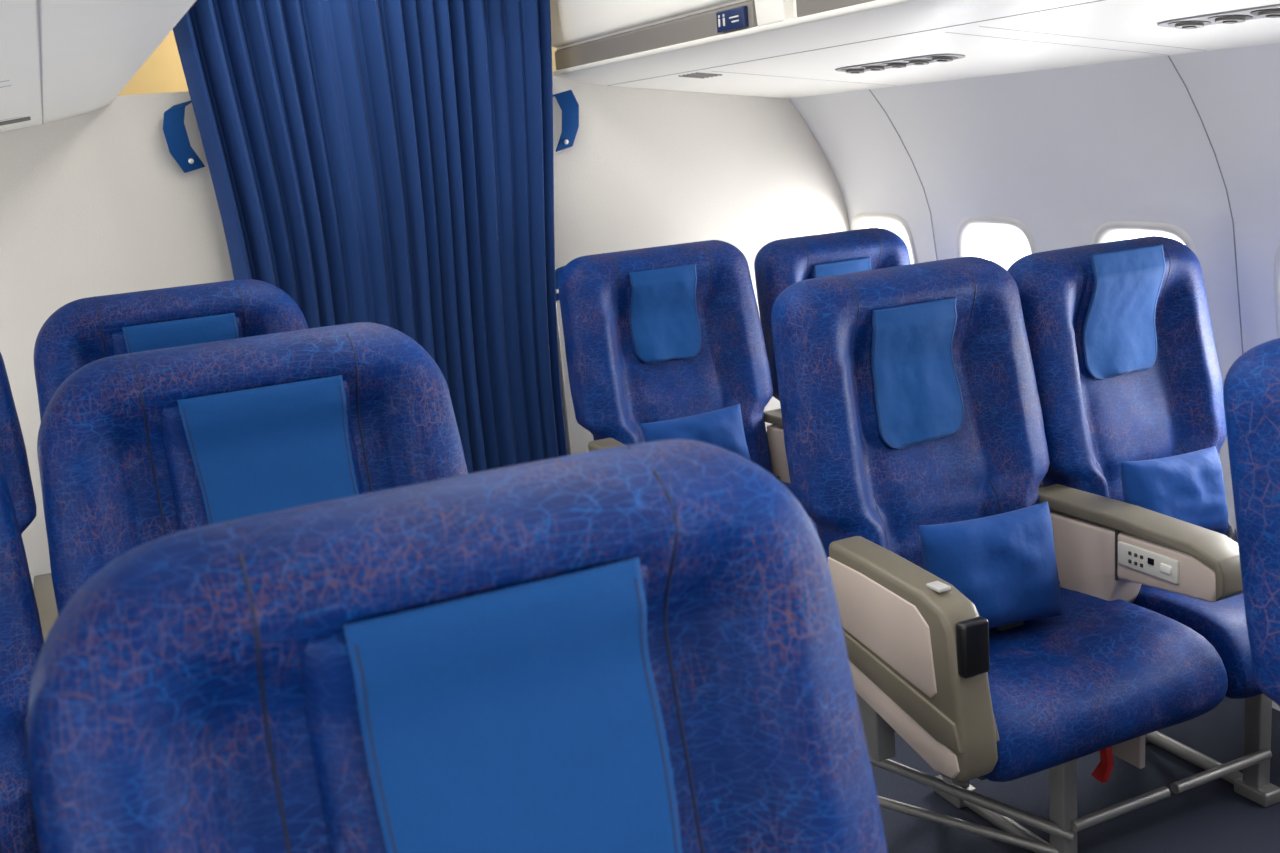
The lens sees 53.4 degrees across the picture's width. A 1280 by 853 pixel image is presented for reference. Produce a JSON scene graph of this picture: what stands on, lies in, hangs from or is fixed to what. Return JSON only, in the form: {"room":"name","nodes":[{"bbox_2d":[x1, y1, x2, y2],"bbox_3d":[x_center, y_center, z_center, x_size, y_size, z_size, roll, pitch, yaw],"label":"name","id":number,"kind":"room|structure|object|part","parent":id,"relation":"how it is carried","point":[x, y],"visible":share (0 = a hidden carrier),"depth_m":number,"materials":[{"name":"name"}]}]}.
{"room":"aircraft cabin","nodes":[
{"label":"aircraft cabin","id":0,"kind":"room"},
{"bbox_2d":[117,29,556,95],"bbox_3d":[-1.370,-0.688,4.858,3.550,2.200,0.050,-10,14,-23],"label":"wall","id":1,"kind":"structure","parent":0,"point":[162,72],"depth_m":4.55,"materials":[{"name":"laminate"}]},
{"bbox_2d":[0,76,849,587],"bbox_3d":[-0.748,-0.165,3.680,3.332,1.610,0.050,-10,14,-23],"label":"wall","id":2,"kind":"structure","parent":0,"point":[95,203],"depth_m":3.41,"materials":[{"name":"white plastic"}]},
{"bbox_2d":[163,101,204,172],"bbox_3d":[-1.182,-0.748,3.290,0.091,0.182,0.024,-10,14,-23],"label":"tieback","id":3,"kind":"object","parent":2,"relation":"attached to","point":[174,129],"depth_m":3.28,"materials":[{"name":"blue fabric"}]},
{"bbox_2d":[555,265,565,300],"bbox_3d":[-0.236,-0.426,3.796,0.098,0.113,0.022,-10,14,-23],"label":"tieback","id":4,"kind":"object","parent":2,"relation":"attached to","point":[557,272],"depth_m":3.78,"materials":[{"name":"blue fabric"}]},
{"bbox_2d":[556,304,570,454],"bbox_3d":[-0.261,-0.250,3.891,0.018,1.600,0.062,-10,14,-23],"label":"trim","id":5,"kind":"structure","parent":2,"relation":"attached to","point":[558,334],"depth_m":3.90,"materials":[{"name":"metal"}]},
{"bbox_2d":[553,90,578,151],"bbox_3d":[-0.227,-0.890,3.709,0.106,0.172,0.025,-10,14,-23],"label":"tieback","id":6,"kind":"object","parent":2,"relation":"attached to","point":[569,106],"visible":0.94,"depth_m":3.71,"materials":[{"name":"fabric"}]},
{"bbox_2d":[789,43,1279,710],"bbox_3d":[1.731,0.038,1.825,0.507,1.640,8.200,-10,14,-23],"label":"wall","id":7,"kind":"structure","parent":0,"point":[1065,153],"depth_m":3.06,"materials":[{"name":"plastic"}]},
{"bbox_2d":[851,212,917,263],"bbox_3d":[0.835,-0.483,4.141,0.140,0.458,0.352,-10,14,-23],"label":"window","id":8,"kind":"structure","parent":7,"relation":"in","point":[862,220],"depth_m":4.07,"materials":[{"name":"white plastic"}]},
{"bbox_2d":[869,89,936,258],"bbox_3d":[0.758,-0.342,3.824,0.440,1.642,0.003,-10,14,-23],"label":"trim","id":9,"kind":"structure","parent":7,"relation":"attached to","point":[869,89],"depth_m":3.77,"materials":[{"name":"grey plastic"}]},
{"bbox_2d":[550,0,1279,98],"bbox_3d":[1.501,-0.649,0.801,0.805,0.524,6.800,-10,14,-23],"label":"bin","id":10,"kind":"object","parent":7,"relation":"attached to","point":[787,49],"visible":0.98,"depth_m":2.72,"materials":[{"name":"plastic"}]},
{"bbox_3d":[0.236,-1.204,3.241,0.593,0.327,1.200,-10,14,-23],"label":"bin door","id":11,"kind":"part","parent":10,"relation":"part of","materials":[{"name":"plastic"}]},
{"bbox_3d":[0.198,-0.875,2.737,0.013,0.043,0.120,-10,14,-23],"label":"sign plate","id":12,"kind":"part","parent":10,"relation":"part of","materials":[{"name":"blue plastic"}]},
{"bbox_2d":[835,54,964,73],"bbox_3d":[0.597,-0.844,2.963,0.084,0.020,0.450,-10,14,-23],"label":"vent","id":13,"kind":"object","parent":10,"relation":"attached to","point":[921,59],"depth_m":2.93,"materials":[{"name":"black plastic"}]},
{"bbox_2d":[1157,4,1279,28],"bbox_3d":[1.022,-0.669,2.053,0.084,0.020,0.450,-10,14,-23],"label":"vent","id":14,"kind":"object","parent":10,"relation":"attached to","point":[1237,15],"depth_m":2.12,"materials":[{"name":"black plastic"}]},
{"bbox_2d":[956,216,1036,259],"bbox_3d":[1.063,-0.390,3.655,0.140,0.458,0.352,-10,14,-23],"label":"window","id":15,"kind":"structure","parent":7,"relation":"in","point":[973,233],"depth_m":3.69,"materials":[{"name":"white plastic"}]},
{"bbox_2d":[1092,221,1198,259],"bbox_3d":[1.290,-0.296,3.168,0.140,0.458,0.352,-10,14,-23],"label":"window","id":16,"kind":"structure","parent":7,"relation":"in","point":[1117,230],"depth_m":3.11,"materials":[{"name":"white plastic"}]},
{"bbox_2d":[1168,56,1243,353],"bbox_3d":[1.213,-0.155,2.851,0.440,1.642,0.003,-10,14,-23],"label":"trim","id":17,"kind":"structure","parent":7,"relation":"attached to","point":[1168,56],"depth_m":2.83,"materials":[{"name":"grey plastic"}]},
{"bbox_2d":[1274,244,1279,337],"bbox_3d":[1.518,-0.203,2.682,0.140,0.458,0.352,-10,14,-23],"label":"window","id":18,"kind":"structure","parent":7,"relation":"in","point":[1277,256],"depth_m":2.79,"materials":[{"name":"white plastic"}]},
{"bbox_2d":[871,696,1279,852],"bbox_3d":[0.444,1.110,1.429,3.550,0.050,8.200,-10,14,-23],"label":"floor","id":19,"kind":"structure","parent":0,"point":[1209,817],"depth_m":2.60,"materials":[{"name":"blue carpet"}]},
{"bbox_2d":[0,352,36,734],"bbox_3d":[-1.440,0.422,2.355,0.654,1.181,0.671,-10,14,-23],"label":"seat","id":20,"kind":"object","parent":19,"relation":"on","point":[13,453],"visible":0.2,"depth_m":2.55,"materials":[{"name":"blue fabric"}]},
{"bbox_3d":[-1.498,0.221,2.491,0.586,0.840,0.312,-10,14,-23],"label":"backrest","id":21,"kind":"part","parent":20,"relation":"part of","materials":[{"name":"blue fabric"}]},
{"bbox_2d":[24,716,27,734],"bbox_3d":[-1.359,0.625,2.341,0.470,0.163,0.500,-10,14,-23],"label":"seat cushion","id":22,"kind":"object","parent":20,"relation":"on","point":[25,721],"depth_m":2.30,"materials":[{"name":"blue fabric"}]},
{"bbox_2d":[0,455,43,852],"bbox_3d":[-1.008,0.588,1.480,0.654,1.179,0.671,-10,14,-23],"label":"seat","id":23,"kind":"object","parent":19,"relation":"on","point":[21,635],"visible":0.79,"depth_m":1.67,"materials":[{"name":"blue fabric"}]},
{"bbox_2d":[33,279,308,641],"bbox_3d":[-0.844,0.317,2.610,0.727,1.171,0.679,-10,14,-23],"label":"seat","id":24,"kind":"object","parent":19,"relation":"on","point":[81,332],"visible":0.22,"depth_m":2.64,"materials":[{"name":"blue fabric"}]},
{"bbox_3d":[-0.942,0.122,2.734,0.579,0.830,0.309,-10,14,-23],"label":"backrest","id":25,"kind":"part","parent":24,"relation":"part of","materials":[{"name":"blue fabric"}]},
{"bbox_2d":[37,322,467,614],"bbox_3d":[-0.412,0.484,1.735,0.727,1.169,0.679,-10,14,-23],"label":"seat","id":26,"kind":"object","parent":19,"relation":"on","point":[136,449],"visible":0.38,"depth_m":1.78,"materials":[{"name":"blue fabric"}]},
{"bbox_2d":[27,439,886,852],"bbox_3d":[0.019,0.654,0.843,0.726,1.169,0.679,-10,14,-23],"label":"seat","id":27,"kind":"object","parent":19,"relation":"on","point":[640,647],"visible":1,"depth_m":0.90,"materials":[{"name":"blue fabric"}]},
{"bbox_2d":[558,240,817,533],"bbox_3d":[0.183,0.104,3.295,0.652,1.108,0.678,-10,14,-23],"label":"seat","id":28,"kind":"object","parent":19,"relation":"on","point":[668,332],"visible":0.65,"depth_m":3.37,"materials":[{"name":"blue fabric"}]},
{"bbox_3d":[-0.011,0.220,3.065,0.072,0.325,0.375,-10,14,-23],"label":"arm","id":29,"kind":"part","parent":28,"relation":"part of"},
{"bbox_3d":[0.094,-0.093,3.425,0.561,0.767,0.305,-10,14,-23],"label":"backrest","id":30,"kind":"part","parent":28,"relation":"part of","materials":[{"name":"blue fabric"}]},
{"bbox_2d":[640,404,750,460],"bbox_3d":[0.145,0.051,3.215,0.283,0.170,0.114,-12,15,-27],"label":"lumbar pillow","id":31,"kind":"object","parent":28,"relation":"on","point":[723,428],"visible":0.58,"depth_m":3.19,"materials":[{"name":"fabric"}]},
{"bbox_2d":[780,481,817,533],"bbox_3d":[0.239,0.274,3.268,0.512,0.163,0.500,-10,14,-23],"label":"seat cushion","id":32,"kind":"object","parent":28,"relation":"on","point":[787,483],"depth_m":3.37,"materials":[{"name":"blue fabric"}]},
{"bbox_2d":[754,227,1042,487],"bbox_3d":[0.726,0.013,3.536,0.575,1.086,0.671,-10,14,-23],"label":"seat","id":33,"kind":"object","parent":19,"relation":"on","point":[779,264],"visible":0.2,"depth_m":3.56,"materials":[{"name":"blue fabric"}]},
{"bbox_3d":[0.601,-0.176,3.648,0.492,0.745,0.302,-10,14,-23],"label":"backrest","id":34,"kind":"part","parent":33,"relation":"part of","materials":[{"name":"blue fabric"}]},
{"bbox_2d":[771,256,1242,852],"bbox_3d":[0.644,0.273,2.389,0.638,1.111,0.678,-10,14,-23],"label":"seat","id":35,"kind":"object","parent":19,"relation":"on","point":[909,398],"visible":0.85,"depth_m":2.37,"materials":[{"name":"blue fabric"}]},
{"bbox_3d":[0.415,0.336,2.166,0.023,0.162,0.305,-10,14,-23],"label":"arm panel","id":36,"kind":"part","parent":35,"relation":"part of","materials":[{"name":"beige plastic"}]},
{"bbox_3d":[0.438,0.483,2.176,0.023,0.120,0.356,-10,14,-23],"label":"arm panel","id":37,"kind":"part","parent":35,"relation":"part of","materials":[{"name":"beige plastic"}]},
{"bbox_3d":[0.562,0.075,2.521,0.561,0.770,0.307,-10,14,-23],"label":"backrest","id":38,"kind":"part","parent":35,"relation":"part of","materials":[{"name":"blue fabric"}]},
{"bbox_3d":[0.457,0.389,2.162,0.072,0.325,0.375,-10,14,-23],"label":"arm","id":39,"kind":"part","parent":35,"relation":"part of"},
{"bbox_3d":[0.460,0.429,2.171,0.081,0.108,0.364,-10,14,-23],"label":"arm band trim","id":40,"kind":"part","parent":35,"relation":"part of","materials":[{"name":"grey plastic"}]},
{"bbox_3d":[0.652,0.634,2.628,0.034,0.300,0.040,-10,14,-23],"label":"leg","id":41,"kind":"part","parent":35,"relation":"part of","materials":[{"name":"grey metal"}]},
{"bbox_2d":[919,501,1062,628],"bbox_3d":[0.645,0.266,2.329,0.285,0.216,0.123,-10,14,-21],"label":"lumbar pillow","id":42,"kind":"object","parent":35,"relation":"on","point":[1005,564],"visible":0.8,"depth_m":2.29,"materials":[{"name":"fabric"}]},
{"bbox_3d":[0.724,0.787,2.528,0.030,0.028,0.380,-10,14,-23],"label":"leg rail","id":43,"kind":"part","parent":35,"relation":"part of","materials":[{"name":"grey metal"}]},
{"bbox_3d":[0.782,0.687,2.351,0.034,0.300,0.040,-10,14,-23],"label":"leg","id":44,"kind":"part","parent":35,"relation":"part of","materials":[{"name":"grey metal"}]},
{"bbox_2d":[983,587,1227,781],"bbox_3d":[0.707,0.443,2.365,0.512,0.163,0.500,-10,14,-23],"label":"seat cushion","id":45,"kind":"object","parent":35,"relation":"on","point":[1110,670],"depth_m":2.20,"materials":[{"name":"blue fabric"}]},
{"bbox_3d":[0.910,0.541,2.535,0.015,0.200,0.240,-10,14,-23],"label":"plate","id":46,"kind":"part","parent":35,"relation":"part of","materials":[{"name":"beige plastic"}]},
{"bbox_3d":[0.929,0.248,2.326,0.011,0.045,0.142,-10,14,-23],"label":"control panel","id":47,"kind":"part","parent":35,"relation":"part of","materials":[{"name":"white plastic"}]},
{"bbox_2d":[1007,236,1279,806],"bbox_3d":[1.168,0.181,2.621,0.575,1.098,0.671,-10,14,-23],"label":"seat","id":48,"kind":"object","parent":19,"relation":"on","point":[1120,333],"visible":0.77,"depth_m":2.66,"materials":[{"name":"blue fabric"}]},
{"bbox_3d":[1.043,-0.008,2.732,0.492,0.757,0.303,-10,14,-23],"label":"backrest","id":49,"kind":"part","parent":48,"relation":"part of","materials":[{"name":"blue fabric"}]},
{"bbox_2d":[1121,446,1228,530],"bbox_3d":[1.063,0.138,2.530,0.261,0.178,0.107,-11,14,-24],"label":"lumbar pillow","id":50,"kind":"object","parent":48,"relation":"on","point":[1188,487],"visible":0.78,"depth_m":2.48,"materials":[{"name":"fabric"}]},
{"bbox_2d":[1133,533,1262,698],"bbox_3d":[1.181,0.356,2.570,0.470,0.163,0.500,-10,14,-23],"label":"seat cushion","id":51,"kind":"object","parent":48,"relation":"on","point":[1222,623],"depth_m":2.32,"materials":[{"name":"blue fabric"}]},
{"bbox_3d":[1.178,0.703,2.725,0.030,0.028,0.380,-10,14,-23],"label":"leg rail","id":52,"kind":"part","parent":48,"relation":"part of","materials":[{"name":"grey metal"}]},
{"bbox_3d":[1.236,0.603,2.548,0.034,0.300,0.040,-10,14,-23],"label":"leg","id":53,"kind":"part","parent":48,"relation":"part of","materials":[{"name":"grey metal"}]},
{"bbox_2d":[1223,338,1279,705],"bbox_3d":[1.113,0.442,1.509,0.634,1.101,0.678,-10,14,-23],"label":"seat","id":54,"kind":"object","parent":19,"relation":"on","point":[1251,389],"visible":1,"depth_m":1.54,"materials":[{"name":"blue fabric"}]},
{"bbox_3d":[0.284,-0.937,0.962,1.140,0.180,8.200,-10,14,-23],"label":"ceiling","id":55,"kind":"structure","parent":0,"visible":0},
{"bbox_2d":[173,0,566,473],"bbox_3d":[-0.646,-0.384,3.521,1.030,2.030,0.077,-10,14,-23],"label":"curtain","id":56,"kind":"object","parent":55,"relation":"hanging from","point":[390,163],"visible":0.51,"depth_m":3.46,"materials":[{"name":"fabric"}]},
{"bbox_3d":[-0.955,0.535,0.665,0.507,1.640,8.200,-10,14,-23],"label":"wall","id":57,"kind":"structure","parent":0,"visible":0},
{"bbox_2d":[0,0,195,131],"bbox_3d":[-0.292,-0.317,0.027,0.805,0.524,6.800,-10,14,-23],"label":"bin","id":58,"kind":"object","parent":57,"relation":"attached to","point":[60,59],"visible":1,"depth_m":1.54,"materials":[{"name":"plastic"}]}
]}

